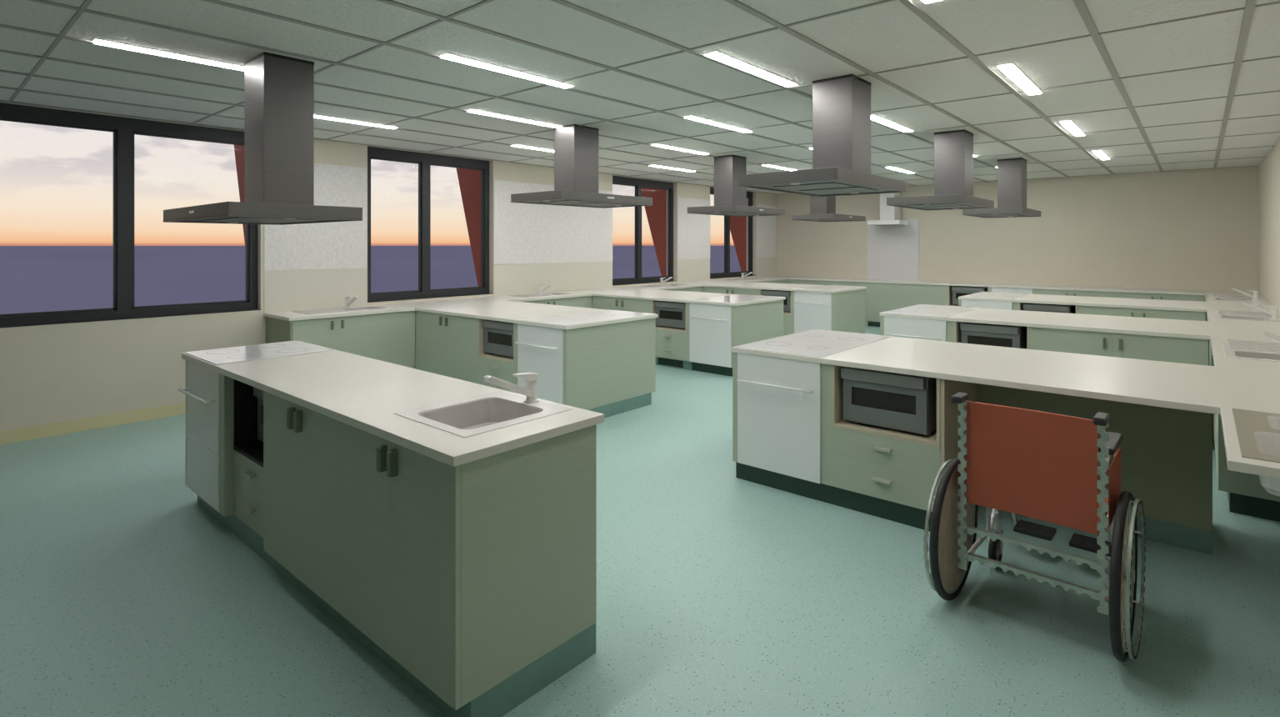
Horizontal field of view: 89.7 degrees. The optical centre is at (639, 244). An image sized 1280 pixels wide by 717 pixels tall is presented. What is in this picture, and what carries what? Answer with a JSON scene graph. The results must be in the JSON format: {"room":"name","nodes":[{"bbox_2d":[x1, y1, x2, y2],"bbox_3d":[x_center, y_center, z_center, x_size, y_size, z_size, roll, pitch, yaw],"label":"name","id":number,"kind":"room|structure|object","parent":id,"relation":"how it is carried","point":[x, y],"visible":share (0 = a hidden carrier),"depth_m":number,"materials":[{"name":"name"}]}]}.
{"room":"cooking classroom","nodes":[
{"label":"cooking classroom","id":0,"kind":"room"},
{"bbox_2d":[0,101,775,430],"bbox_3d":[-2.287,0.209,8.228,0.240,2.662,16.430,0,0,41],"label":"wall","id":1,"kind":"structure","parent":0,"point":[50,373],"depth_m":5.62,"materials":[{"name":"beige paint"}]},
{"bbox_2d":[0,402,185,444],"bbox_3d":[-5.553,1.490,4.272,0.012,0.100,5.575,0,0,41],"label":"baseboard","id":2,"kind":"structure","parent":1,"relation":"attached to","point":[87,423],"depth_m":5.37,"materials":[{"name":"beige"}]},
{"bbox_2d":[0,102,260,327],"bbox_3d":[-4.512,-0.237,5.601,0.162,1.756,2.147,0,0,41],"label":"window","id":3,"kind":"structure","parent":1,"relation":"in","point":[123,129],"depth_m":5.62,"materials":[{"name":"grey"}]},
{"bbox_2d":[234,145,244,241],"bbox_3d":[-4.184,-0.210,6.824,0.775,2.400,0.050,0,0,41],"label":"shade","id":4,"kind":"object","parent":3,"relation":"attached to","point":[238,149],"visible":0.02,"depth_m":6.86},
{"bbox_2d":[264,268,366,312],"bbox_3d":[-3.386,0.465,6.774,0.006,0.417,1.045,0,0,41],"label":"backsplash","id":5,"kind":"structure","parent":1,"relation":"attached to","point":[284,290],"depth_m":6.73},
{"bbox_2d":[264,163,367,270],"bbox_3d":[-3.384,-0.302,6.773,0.010,1.112,1.045,0,0,41],"label":"wall panel","id":6,"kind":"object","parent":1,"relation":"attached to","point":[334,244],"visible":0.64,"depth_m":6.84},
{"bbox_2d":[367,146,493,302],"bbox_3d":[-2.545,-0.237,7.868,0.162,1.756,1.694,0,0,41],"label":"window","id":7,"kind":"structure","parent":1,"relation":"in","point":[424,161],"depth_m":7.82,"materials":[{"name":"grey"}]},
{"bbox_2d":[455,167,480,286],"bbox_3d":[-2.365,-0.210,8.920,0.775,2.400,0.050,0,0,41],"label":"shade","id":8,"kind":"object","parent":7,"relation":"attached to","point":[469,180],"visible":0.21,"depth_m":8.81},
{"bbox_2d":[493,260,612,295],"bbox_3d":[-1.180,0.465,9.316,0.006,0.417,2.265,0,0,41],"label":"trim","id":9,"kind":"structure","parent":1,"relation":"attached to","point":[521,278],"depth_m":9.20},
{"bbox_2d":[493,180,612,264],"bbox_3d":[-1.179,-0.302,9.315,0.010,1.112,2.265,0,0,41],"label":"wall panel","id":10,"kind":"object","parent":1,"relation":"attached to","point":[523,232],"visible":0.93,"depth_m":9.12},
{"bbox_2d":[612,175,674,285],"bbox_3d":[0.053,-0.237,10.862,0.162,1.756,1.672,0,0,41],"label":"window","id":11,"kind":"structure","parent":1,"relation":"in","point":[638,183],"depth_m":10.84,"materials":[{"name":"grey"}]},
{"bbox_2d":[641,187,666,275],"bbox_3d":[0.226,-0.210,11.906,0.775,2.400,0.050,0,0,41],"label":"shade","id":12,"kind":"object","parent":11,"relation":"attached to","point":[656,213],"visible":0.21,"depth_m":11.77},
{"bbox_2d":[677,258,709,282],"bbox_3d":[0.998,0.465,11.826,0.006,0.417,1.003,0,0,41],"label":"trim","id":13,"kind":"structure","parent":1,"relation":"attached to","point":[688,270],"depth_m":11.81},
{"bbox_2d":[677,196,709,259],"bbox_3d":[1.000,-0.302,11.825,0.010,1.112,1.003,0,0,41],"label":"board","id":14,"kind":"object","parent":1,"relation":"attached to","point":[693,230],"visible":1,"depth_m":11.78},
{"bbox_2d":[710,186,756,279],"bbox_3d":[1.825,-0.237,12.904,0.162,1.756,1.696,0,0,41],"label":"window","id":15,"kind":"structure","parent":1,"relation":"in","point":[727,273],"depth_m":12.88,"materials":[{"name":"grey"}]},
{"bbox_2d":[730,215,746,271],"bbox_3d":[2.005,-0.210,13.956,0.775,2.400,0.050,0,0,41],"label":"shade","id":16,"kind":"object","parent":15,"relation":"attached to","point":[737,224],"visible":0.29,"depth_m":13.79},
{"bbox_2d":[756,256,776,276],"bbox_3d":[2.721,0.465,13.812,0.006,0.417,0.830,0,0,41],"label":"trim","id":17,"kind":"structure","parent":1,"relation":"attached to","point":[766,266],"depth_m":13.79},
{"bbox_2d":[756,204,776,257],"bbox_3d":[2.720,-0.302,13.808,0.010,1.112,0.824,0,0,41],"label":"board","id":18,"kind":"object","parent":1,"relation":"attached to","point":[766,225],"visible":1,"depth_m":13.81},
{"bbox_2d":[0,325,1279,716],"bbox_3d":[0.690,1.615,5.644,8.245,0.150,16.430,0,0,41],"label":"floor","id":19,"kind":"structure","parent":0,"point":[720,593],"depth_m":2.72,"materials":[{"name":"plastic"}]},
{"bbox_2d":[177,360,219,512],"bbox_3d":[-2.292,1.048,3.818,0.576,0.754,0.633,0,0,41],"label":"dishwasher","id":20,"kind":"object","parent":19,"relation":"on","point":[202,391],"visible":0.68,"depth_m":3.61,"materials":[{"name":"white metal"}]},
{"bbox_2d":[181,340,604,466],"bbox_3d":[-1.427,0.655,3.128,2.856,0.031,0.655,0,0,41],"label":"countertop","id":21,"kind":"structure","parent":20,"relation":"on","point":[364,393],"depth_m":2.72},
{"bbox_2d":[185,340,333,364],"bbox_3d":[-2.280,0.637,3.860,0.584,0.005,0.618,0,0,41],"label":"cooktop","id":22,"kind":"object","parent":21,"relation":"in","point":[257,352],"visible":1,"depth_m":3.81,"materials":[{"name":"glass"}]},
{"bbox_2d":[394,390,573,437],"bbox_3d":[-0.597,0.700,2.474,0.465,0.127,0.490,0,0,41],"label":"sink","id":23,"kind":"object","parent":21,"relation":"in","point":[467,417],"visible":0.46,"depth_m":2.57,"materials":[{"name":"metal"}]},
{"bbox_2d":[483,372,539,403],"bbox_3d":[-0.505,0.568,2.546,0.059,0.138,0.251,0,0,41],"label":"mixer tap","id":24,"kind":"object","parent":21,"relation":"on","point":[530,391],"visible":1,"depth_m":2.58,"materials":[{"name":"silver metal"}]},
{"bbox_2d":[219,373,263,537],"bbox_3d":[-1.803,1.048,3.449,0.643,0.754,0.609,0,0,41],"label":"base cabinet","id":25,"kind":"object","parent":19,"relation":"on","point":[241,452],"visible":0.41,"depth_m":3.38,"materials":[{"name":"green laminate"}]},
{"bbox_2d":[253,386,263,441],"bbox_3d":[-1.792,0.901,3.400,0.444,0.318,0.310,0,0,41],"label":"microwave","id":26,"kind":"object","parent":25,"relation":"in","point":[257,392],"visible":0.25,"depth_m":3.41,"materials":[{"name":"grey metal"}]},
{"bbox_2d":[265,316,292,343],"bbox_3d":[-3.481,1.123,6.202,0.608,0.835,0.022,0,0,41],"label":"end panel","id":27,"kind":"object","parent":19,"relation":"on","point":[277,330],"visible":0.31,"depth_m":6.19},
{"bbox_2d":[263,390,339,612],"bbox_3d":[-1.270,1.048,2.969,0.790,0.754,0.637,0,0,41],"label":"base cabinet","id":28,"kind":"object","parent":19,"relation":"on","point":[301,444],"visible":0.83,"depth_m":2.71,"materials":[{"name":"green laminate"}]},
{"bbox_2d":[292,310,414,368],"bbox_3d":[-3.052,1.065,6.670,0.617,0.720,1.244,0,0,41],"label":"base cabinet","id":29,"kind":"object","parent":19,"relation":"on","point":[387,337],"visible":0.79,"depth_m":6.57,"materials":[{"name":"green laminate"}]},
{"bbox_2d":[197,495,595,716],"bbox_3d":[-1.408,1.483,3.142,2.810,0.114,0.554,0,0,41],"label":"plinth","id":30,"kind":"object","parent":19,"relation":"on","point":[497,701],"visible":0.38,"depth_m":2.29,"materials":[{"name":"laminate"}]},
{"bbox_2d":[415,310,477,383],"bbox_3d":[-1.626,1.065,7.017,1.122,0.720,1.196,0,0,41],"label":"base cabinet","id":31,"kind":"object","parent":19,"relation":"on","point":[447,345],"visible":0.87,"depth_m":6.55,"materials":[{"name":"green laminate"}]},
{"bbox_2d":[264,276,866,329],"bbox_3d":[0.567,0.690,9.025,3.024,0.031,9.625,0,0,41],"label":"countertop","id":32,"kind":"structure","parent":31,"relation":"on","point":[507,308],"depth_m":7.38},
{"bbox_2d":[291,305,387,314],"bbox_3d":[-3.108,0.747,6.683,0.415,0.161,0.820,0,0,41],"label":"sink","id":33,"kind":"object","parent":32,"relation":"in","point":[361,307],"visible":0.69,"depth_m":6.64,"materials":[{"name":"metal"}]},
{"bbox_2d":[517,309,656,325],"bbox_3d":[-0.472,0.671,6.034,0.648,0.005,1.181,0,0,41],"label":"cooktop","id":34,"kind":"object","parent":32,"relation":"in","point":[567,319],"visible":1,"depth_m":5.97,"materials":[{"name":"white ceramic"}]},
{"bbox_2d":[690,294,783,303],"bbox_3d":[1.237,0.671,8.102,0.648,0.005,1.181,0,0,41],"label":"cooktop","id":35,"kind":"object","parent":32,"relation":"in","point":[739,297],"visible":1,"depth_m":8.01,"materials":[{"name":"glass"}]},
{"bbox_2d":[339,420,596,709],"bbox_3d":[-0.672,1.048,2.450,0.791,0.754,0.637,0,0,41],"label":"base cabinet","id":36,"kind":"object","parent":19,"relation":"on","point":[467,575],"visible":0.93,"depth_m":2.18,"materials":[{"name":"green laminate"}]},
{"bbox_2d":[476,318,517,393],"bbox_3d":[-0.966,1.065,6.443,0.625,0.720,1.197,0,0,41],"label":"base cabinet","id":37,"kind":"object","parent":19,"relation":"on","point":[501,367],"visible":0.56,"depth_m":6.03,"materials":[{"name":"green laminate"}]},
{"bbox_2d":[481,320,513,357],"bbox_3d":[-1.204,0.889,6.199,0.494,0.330,0.410,0,0,41],"label":"oven","id":38,"kind":"object","parent":37,"relation":"in","point":[498,335],"visible":0.56,"depth_m":6.07,"materials":[{"name":"grey metal"}]},
{"bbox_2d":[515,323,563,404],"bbox_3d":[-0.710,1.065,5.802,0.600,0.720,0.613,0,0,41],"label":"dishwasher","id":39,"kind":"object","parent":19,"relation":"on","point":[540,349],"visible":0.5,"depth_m":5.57,"materials":[{"name":"white metal"}]},
{"bbox_2d":[525,295,591,308],"bbox_3d":[-1.380,1.065,8.596,0.617,0.720,1.508,0,0,41],"label":"base cabinet","id":40,"kind":"object","parent":19,"relation":"on","point":[582,302],"visible":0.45,"depth_m":8.68,"materials":[{"name":"green laminate"}]},
{"bbox_2d":[563,317,655,409],"bbox_3d":[-0.249,1.065,5.840,0.045,0.720,1.169,0,0,41],"label":"end panel","id":41,"kind":"object","parent":19,"relation":"on","point":[604,364],"visible":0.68,"depth_m":5.77,"materials":[{"name":"green laminate"}]},
{"bbox_2d":[587,392,651,417],"bbox_3d":[-0.477,1.483,6.037,0.646,0.114,1.049,0,0,41],"label":"plinth","id":42,"kind":"object","parent":19,"relation":"on","point":[617,407],"visible":0.21,"depth_m":5.93,"materials":[{"name":"laminate"}]},
{"bbox_2d":[592,295,650,313],"bbox_3d":[0.108,1.065,9.065,1.057,0.720,1.196,0,0,41],"label":"base cabinet","id":43,"kind":"object","parent":19,"relation":"on","point":[598,302],"visible":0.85,"depth_m":8.60,"materials":[{"name":"green laminate"}]},
{"bbox_2d":[650,300,689,361],"bbox_3d":[0.744,1.065,8.512,0.625,0.720,1.197,0,0,41],"label":"base cabinet","id":44,"kind":"object","parent":19,"relation":"on","point":[671,342],"visible":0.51,"depth_m":8.05,"materials":[{"name":"green laminate"}]},
{"bbox_2d":[654,300,684,328],"bbox_3d":[0.506,0.889,8.268,0.494,0.330,0.410,0,0,41],"label":"oven","id":45,"kind":"object","parent":44,"relation":"in","point":[672,314],"visible":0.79,"depth_m":8.13,"materials":[{"name":"grey metal"}]},
{"bbox_2d":[689,302,730,367],"bbox_3d":[0.999,1.065,7.871,0.600,0.720,0.613,0,0,41],"label":"dishwasher","id":46,"kind":"object","parent":19,"relation":"on","point":[709,324],"visible":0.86,"depth_m":7.67,"materials":[{"name":"white metal"}]},
{"bbox_2d":[692,361,732,376],"bbox_3d":[1.233,1.483,8.106,0.646,0.114,1.049,0,0,41],"label":"plinth","id":47,"kind":"object","parent":19,"relation":"on","point":[705,367],"visible":0.21,"depth_m":7.72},
{"bbox_2d":[704,286,758,294],"bbox_3d":[1.870,1.065,11.088,1.067,0.720,1.196,0,0,41],"label":"base cabinet","id":48,"kind":"object","parent":19,"relation":"on","point":[707,289],"visible":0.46,"depth_m":10.64,"materials":[{"name":"green laminate"}]},
{"bbox_2d":[732,351,737,461],"bbox_3d":[1.012,1.065,4.678,0.038,0.720,1.181,0,0,41],"label":"end panel","id":49,"kind":"object","parent":19,"relation":"on","point":[734,354],"visible":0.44,"depth_m":4.23,"materials":[{"name":"green laminate"}]},
{"bbox_2d":[730,300,783,367],"bbox_3d":[1.460,1.065,7.909,0.045,0.720,1.169,0,0,41],"label":"end panel","id":50,"kind":"object","parent":19,"relation":"on","point":[752,322],"visible":0.53,"depth_m":7.82,"materials":[{"name":"green laminate"}]},
{"bbox_2d":[758,289,794,335],"bbox_3d":[2.510,1.065,10.532,0.625,0.720,1.197,0,0,41],"label":"base cabinet","id":51,"kind":"object","parent":19,"relation":"on","point":[788,317],"visible":0.13,"depth_m":9.95,"materials":[{"name":"green laminate"}]},
{"bbox_2d":[761,290,790,312],"bbox_3d":[2.272,0.889,10.288,0.494,0.330,0.410,0,0,41],"label":"microwave","id":52,"kind":"object","parent":51,"relation":"in","point":[787,302],"visible":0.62,"depth_m":10.07,"materials":[{"name":"grey metal"}]},
{"bbox_2d":[737,352,820,483],"bbox_3d":[1.023,1.065,4.222,0.575,0.720,0.613,0,0,41],"label":"dishwasher","id":53,"kind":"object","parent":19,"relation":"on","point":[779,399],"visible":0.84,"depth_m":4.02,"materials":[{"name":"white metal"}]},
{"bbox_2d":[794,290,831,333],"bbox_3d":[2.765,1.065,9.891,0.600,0.720,0.613,0,0,41],"label":"dishwasher","id":54,"kind":"object","parent":19,"relation":"on","point":[812,310],"visible":0.67,"depth_m":9.70,"materials":[{"name":"white metal"}]},
{"bbox_2d":[735,461,932,530],"bbox_3d":[1.318,1.483,4.070,1.282,0.114,0.600,0,0,41],"label":"plinth","id":55,"kind":"object","parent":19,"relation":"on","point":[902,513],"visible":0.21,"depth_m":3.80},
{"bbox_2d":[831,289,864,333],"bbox_3d":[3.226,1.065,9.929,0.045,0.720,1.169,0,0,41],"label":"end panel","id":56,"kind":"object","parent":19,"relation":"on","point":[847,307],"visible":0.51,"depth_m":9.87,"materials":[{"name":"green laminate"}]},
{"bbox_2d":[787,279,945,320],"bbox_3d":[4.172,1.065,12.695,3.658,0.720,0.610,0,0,41],"label":"storage cabinet","id":57,"kind":"object","parent":19,"relation":"on","point":[879,297],"visible":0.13,"depth_m":11.89,"materials":[{"name":"green laminate"}]},
{"bbox_2d":[768,275,1260,294],"bbox_3d":[5.671,0.690,11.383,7.643,0.031,0.629,0,0,41],"label":"countertop","id":58,"kind":"structure","parent":57,"relation":"on","point":[884,281],"depth_m":10.57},
{"bbox_2d":[820,363,940,511],"bbox_3d":[1.712,1.065,4.061,0.675,0.720,1.197,0,0,41],"label":"base cabinet","id":59,"kind":"object","parent":19,"relation":"on","point":[901,467],"visible":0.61,"depth_m":3.65,"materials":[{"name":"green laminate"}]},
{"bbox_2d":[840,366,936,434],"bbox_3d":[1.502,0.889,3.799,0.479,0.330,0.410,0,0,41],"label":"oven","id":60,"kind":"object","parent":59,"relation":"in","point":[907,402],"visible":0.88,"depth_m":3.63,"materials":[{"name":"grey metal"}]},
{"bbox_2d":[884,315,946,341],"bbox_3d":[2.802,1.065,6.379,0.575,0.720,0.613,0,0,41],"label":"dishwasher","id":61,"kind":"object","parent":19,"relation":"on","point":[928,329],"visible":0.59,"depth_m":6.17,"materials":[{"name":"white metal"}]},
{"bbox_2d":[940,378,976,477],"bbox_3d":[1.818,1.123,3.653,0.018,0.835,0.665,0,0,41],"label":"panel","id":62,"kind":"object","parent":19,"relation":"on","point":[949,412],"visible":0.25,"depth_m":3.48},
{"bbox_2d":[945,285,991,305],"bbox_3d":[5.810,1.065,11.242,0.718,0.720,0.618,0,0,41],"label":"base cabinet","id":63,"kind":"object","parent":19,"relation":"on","point":[948,288],"visible":0.06,"depth_m":11.25,"materials":[{"name":"green laminate"}]},
{"bbox_2d":[951,285,987,304],"bbox_3d":[5.768,0.889,11.212,0.514,0.330,0.410,0,0,41],"label":"microwave","id":64,"kind":"object","parent":63,"relation":"in","point":[957,291],"visible":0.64,"depth_m":11.14,"materials":[{"name":"grey metal"}]},
{"bbox_2d":[961,299,1012,309],"bbox_3d":[4.556,1.065,8.346,0.575,0.720,0.613,0,0,41],"label":"dishwasher","id":65,"kind":"object","parent":19,"relation":"on","point":[974,303],"visible":0.11,"depth_m":8.14,"materials":[{"name":"white metal"}]},
{"bbox_2d":[946,320,1029,349],"bbox_3d":[3.491,1.065,6.217,0.675,0.720,1.197,0,0,41],"label":"base cabinet","id":66,"kind":"object","parent":19,"relation":"on","point":[953,332],"visible":0.06,"depth_m":5.98,"materials":[{"name":"green laminate"}]},
{"bbox_2d":[960,322,1026,348],"bbox_3d":[3.280,0.889,5.955,0.479,0.330,0.410,0,0,41],"label":"microwave","id":67,"kind":"object","parent":66,"relation":"in","point":[1009,336],"visible":0.57,"depth_m":5.81,"materials":[{"name":"grey metal"}]},
{"bbox_2d":[923,391,1145,661],"bbox_3d":[1.742,1.083,2.776,0.682,0.914,0.995,0,0,42],"label":"wheelchair","id":68,"kind":"object","parent":19,"relation":"on","point":[1040,465],"visible":1,"depth_m":2.58,"materials":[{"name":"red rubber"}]},
{"bbox_2d":[1012,301,1077,313],"bbox_3d":[5.244,1.065,8.185,0.675,0.720,1.197,0,0,41],"label":"base cabinet","id":69,"kind":"object","parent":19,"relation":"on","point":[1016,306],"visible":0.04,"depth_m":7.94,"materials":[{"name":"green laminate"}]},
{"bbox_2d":[1023,302,1074,313],"bbox_3d":[5.034,0.889,7.923,0.479,0.330,0.410,0,0,41],"label":"microwave","id":70,"kind":"object","parent":69,"relation":"in","point":[1027,307],"visible":0.3,"depth_m":7.78,"materials":[{"name":"grey metal"}]},
{"bbox_2d":[1032,288,1112,297],"bbox_3d":[6.925,1.065,10.276,1.049,0.720,0.617,0,0,41],"label":"base cabinet","id":71,"kind":"object","parent":19,"relation":"on","point":[1049,292],"visible":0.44,"depth_m":10.04,"materials":[{"name":"green laminate"}]},
{"bbox_2d":[976,383,1212,530],"bbox_3d":[2.446,1.065,3.564,1.084,0.720,0.020,0,0,41],"label":"panel","id":72,"kind":"object","parent":19,"relation":"on","point":[1167,453],"visible":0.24,"depth_m":3.34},
{"bbox_2d":[1030,326,1208,365],"bbox_3d":[4.184,1.065,5.616,1.158,0.720,1.196,0,0,41],"label":"base cabinet","id":73,"kind":"object","parent":19,"relation":"on","point":[1182,350],"visible":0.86,"depth_m":5.15,"materials":[{"name":"green laminate"}]},
{"bbox_2d":[1077,305,1205,320],"bbox_3d":[5.924,1.065,7.595,1.123,0.720,1.196,0,0,41],"label":"base cabinet","id":74,"kind":"object","parent":19,"relation":"on","point":[1126,312],"visible":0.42,"depth_m":7.14,"materials":[{"name":"green laminate"}]},
{"bbox_2d":[1112,291,1204,301],"bbox_3d":[7.718,1.065,9.588,1.049,0.720,0.617,0,0,41],"label":"base cabinet","id":75,"kind":"object","parent":19,"relation":"on","point":[1115,294],"visible":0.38,"depth_m":9.36,"materials":[{"name":"green laminate"}]},
{"bbox_2d":[1105,511,1212,554],"bbox_3d":[2.602,1.483,3.728,1.064,0.114,0.472,0,0,41],"label":"plinth","id":76,"kind":"object","parent":19,"relation":"on","point":[1176,534],"visible":0.14,"depth_m":3.29,"materials":[{"name":"laminate"}]},
{"bbox_2d":[1205,311,1209,365],"bbox_3d":[7.154,1.065,7.711,0.567,0.720,2.934,0,0,41],"label":"base cabinet","id":77,"kind":"object","parent":19,"relation":"on","point":[1206,312],"visible":0.03,"depth_m":7.14,"materials":[{"name":"green laminate"}]},
{"bbox_2d":[731,293,1279,478],"bbox_3d":[4.166,0.690,6.136,3.039,0.031,9.270,0,0,41],"label":"countertop","id":78,"kind":"structure","parent":77,"relation":"on","point":[1241,383],"depth_m":3.65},
{"bbox_2d":[734,329,891,357],"bbox_3d":[1.236,0.671,4.489,0.608,0.005,1.185,0,0,41],"label":"cooktop","id":79,"kind":"object","parent":78,"relation":"in","point":[812,342],"visible":1,"depth_m":4.40,"materials":[{"name":"glass"}]},
{"bbox_2d":[881,304,978,317],"bbox_3d":[3.015,0.671,6.646,0.608,0.005,1.185,0,0,41],"label":"cooktop","id":80,"kind":"object","parent":78,"relation":"in","point":[919,309],"visible":1,"depth_m":6.58,"materials":[{"name":"white ceramic"}]},
{"bbox_2d":[960,291,1030,299],"bbox_3d":[4.768,0.671,8.613,0.608,0.005,1.185,0,0,41],"label":"cooktop","id":81,"kind":"object","parent":78,"relation":"in","point":[981,294],"visible":1,"depth_m":8.54,"materials":[{"name":"glass"}]},
{"bbox_2d":[1214,310,1279,321],"bbox_3d":[5.790,0.747,6.150,0.435,0.161,1.000,0,0,41],"label":"sink","id":82,"kind":"object","parent":78,"relation":"in","point":[1227,314],"visible":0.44,"depth_m":6.13,"materials":[{"name":"metal"}]},
{"bbox_2d":[1221,338,1279,361],"bbox_3d":[4.008,0.747,4.096,0.435,0.161,1.000,0,0,41],"label":"sink","id":83,"kind":"object","parent":78,"relation":"in","point":[1245,349],"visible":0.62,"depth_m":4.11,"materials":[{"name":"metal"}]},
{"bbox_2d":[1231,407,1279,495],"bbox_3d":[2.348,0.739,2.199,0.455,0.137,0.800,0,0,41],"label":"sink","id":84,"kind":"object","parent":78,"relation":"in","point":[1258,432],"visible":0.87,"depth_m":2.30,"materials":[{"name":"ceramic"}]},
{"bbox_2d":[1210,355,1218,485],"bbox_3d":[4.019,1.065,4.098,0.567,0.720,1.359,0,0,41],"label":"base cabinet","id":85,"kind":"object","parent":19,"relation":"on","point":[1216,416],"visible":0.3,"depth_m":4.17,"materials":[{"name":"green laminate"}]},
{"bbox_2d":[1218,414,1279,501],"bbox_3d":[3.578,1.065,3.566,0.555,0.720,0.021,0,0,41],"label":"end panel","id":86,"kind":"object","parent":19,"relation":"on","point":[1248,484],"visible":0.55,"depth_m":3.69,"materials":[{"name":"green laminate"}]},
{"bbox_2d":[1227,491,1279,521],"bbox_3d":[5.879,1.483,6.179,0.504,0.114,6.960,0,0,41],"label":"plinth","id":87,"kind":"object","parent":19,"relation":"on","point":[1238,503],"visible":0.2,"depth_m":3.65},
{"bbox_2d":[0,0,1279,193],"bbox_3d":[0.690,-1.197,5.644,8.245,0.150,16.430,0,0,41],"label":"ceiling","id":88,"kind":"structure","parent":0,"point":[887,36],"depth_m":4.21,"materials":[{"name":"tile"}]},
{"bbox_2d":[91,38,244,70],"bbox_3d":[-2.662,-1.117,3.905,0.098,0.009,1.020,0,0,41],"label":"recessed light","id":89,"kind":"object","parent":88,"relation":"in","point":[100,42],"visible":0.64,"depth_m":3.76,"materials":[{"name":"white"}]},
{"bbox_2d":[163,51,362,224],"bbox_3d":[-2.285,-0.632,3.859,1.200,0.980,0.688,0,0,41],"label":"range hood","id":90,"kind":"object","parent":88,"relation":"hanging from","point":[279,89],"visible":1,"depth_m":3.81,"materials":[{"name":"metal"}]},
{"bbox_2d":[439,52,574,88],"bbox_3d":[-0.830,-1.117,4.170,0.098,0.009,1.020,0,0,41],"label":"recessed light","id":91,"kind":"object","parent":88,"relation":"in","point":[447,56],"visible":1,"depth_m":4.10,"materials":[{"name":"white"}]},
{"bbox_2d":[467,109,562,127],"bbox_3d":[-1.089,-1.117,5.718,0.098,0.009,1.020,0,0,41],"label":"recessed light","id":92,"kind":"object","parent":88,"relation":"in","point":[474,111],"visible":1,"depth_m":5.67,"materials":[{"name":"white"}]},
{"bbox_2d":[510,124,652,208],"bbox_3d":[-0.525,-0.755,6.098,0.688,0.733,1.200,0,0,41],"label":"range hood","id":93,"kind":"object","parent":88,"relation":"hanging from","point":[576,147],"visible":1,"depth_m":6.04,"materials":[{"name":"metal"}]},
{"bbox_2d":[0,0,1279,194],"bbox_3d":[0.685,-1.117,5.649,7.660,0.009,15.830,0,0,41],"label":"ceiling grid","id":94,"kind":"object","parent":88,"relation":"attached to","point":[1250,6],"depth_m":4.29,"materials":[{"name":"metal"}]},
{"bbox_2d":[684,115,753,132],"bbox_3d":[0.743,-1.117,5.982,0.098,0.009,1.020,0,0,41],"label":"recessed light","id":95,"kind":"object","parent":88,"relation":"in","point":[692,117],"visible":1,"depth_m":5.91,"materials":[{"name":"white"}]},
{"bbox_2d":[687,155,784,216],"bbox_3d":[1.233,-0.755,8.125,0.688,0.733,1.200,0,0,41],"label":"range hood","id":96,"kind":"object","parent":88,"relation":"hanging from","point":[730,199],"visible":1,"depth_m":8.06,"materials":[{"name":"metal"}]},
{"bbox_2d":[703,50,799,87],"bbox_3d":[0.739,-1.117,4.132,0.098,0.009,1.020,0,0,41],"label":"recessed light","id":97,"kind":"object","parent":88,"relation":"in","point":[718,56],"visible":1,"depth_m":4.06,"materials":[{"name":"white"}]},
{"bbox_2d":[739,74,906,196],"bbox_3d":[1.306,-0.755,4.501,0.688,0.733,1.200,0,0,41],"label":"range hood","id":98,"kind":"object","parent":88,"relation":"hanging from","point":[841,104],"visible":1,"depth_m":4.30,"materials":[{"name":"metal"}]},
{"bbox_2d":[791,195,865,221],"bbox_3d":[2.992,-0.755,10.151,0.688,0.733,1.200,0,0,41],"label":"range hood","id":99,"kind":"object","parent":88,"relation":"hanging from","point":[822,208],"visible":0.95,"depth_m":10.06,"materials":[{"name":"metal"}]},
{"bbox_2d":[886,129,994,209],"bbox_3d":[3.065,-0.755,6.528,0.688,0.733,1.200,0,0,41],"label":"range hood","id":100,"kind":"object","parent":88,"relation":"hanging from","point":[953,150],"visible":1,"depth_m":6.32,"materials":[{"name":"metal"}]},
{"bbox_2d":[962,157,1040,217],"bbox_3d":[4.823,-0.755,8.554,0.688,0.733,1.200,0,0,41],"label":"range hood","id":101,"kind":"object","parent":88,"relation":"hanging from","point":[1012,172],"visible":0.99,"depth_m":8.35,"materials":[{"name":"metal"}]},
{"bbox_2d":[995,62,1043,94],"bbox_3d":[2.593,-1.117,4.377,0.098,0.009,1.020,0,0,41],"label":"recessed light","id":102,"kind":"object","parent":88,"relation":"in","point":[1011,71],"visible":1,"depth_m":4.31,"materials":[{"name":"white"}]},
{"bbox_2d":[775,165,1258,320],"bbox_3d":[5.943,0.209,11.697,7.645,2.662,0.200,0,0,41],"label":"wall","id":103,"kind":"structure","parent":0,"point":[1211,215],"depth_m":10.44,"materials":[{"name":"beige paint"}]},
{"bbox_2d":[867,192,908,225],"bbox_3d":[4.732,-0.750,12.281,0.600,0.744,0.494,0,0,41],"label":"hood","id":104,"kind":"object","parent":103,"relation":"attached to","point":[889,215],"visible":0.78,"depth_m":12.20,"materials":[{"name":"white metal"}]},
{"bbox_2d":[867,218,919,280],"bbox_3d":[4.892,0.084,12.466,0.980,1.178,0.006,0,0,41],"label":"panel","id":105,"kind":"object","parent":103,"relation":"attached to","point":[892,251],"visible":0.93,"depth_m":12.44,"materials":[{"name":"grey laminate"}]},
{"bbox_2d":[776,256,1257,292],"bbox_3d":[5.876,0.465,11.620,7.625,0.417,0.005,0,0,41],"label":"backsplash","id":106,"kind":"structure","parent":103,"relation":"attached to","point":[1223,277],"depth_m":10.64,"materials":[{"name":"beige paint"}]},
{"bbox_2d":[1258,138,1279,309],"bbox_3d":[3.718,0.209,3.148,0.200,2.662,16.030,0,0,41],"label":"wall","id":107,"kind":"structure","parent":0,"point":[1269,167],"depth_m":7.79,"materials":[{"name":"beige paint"}]},
{"label":"outside","id":108,"kind":"structure","parent":0,"visible":0},
{"bbox_2d":[0,245,741,314],"bbox_3d":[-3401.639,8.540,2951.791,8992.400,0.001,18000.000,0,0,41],"label":"sea","id":109,"kind":"structure","parent":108,"point":[33,278],"depth_m":209.29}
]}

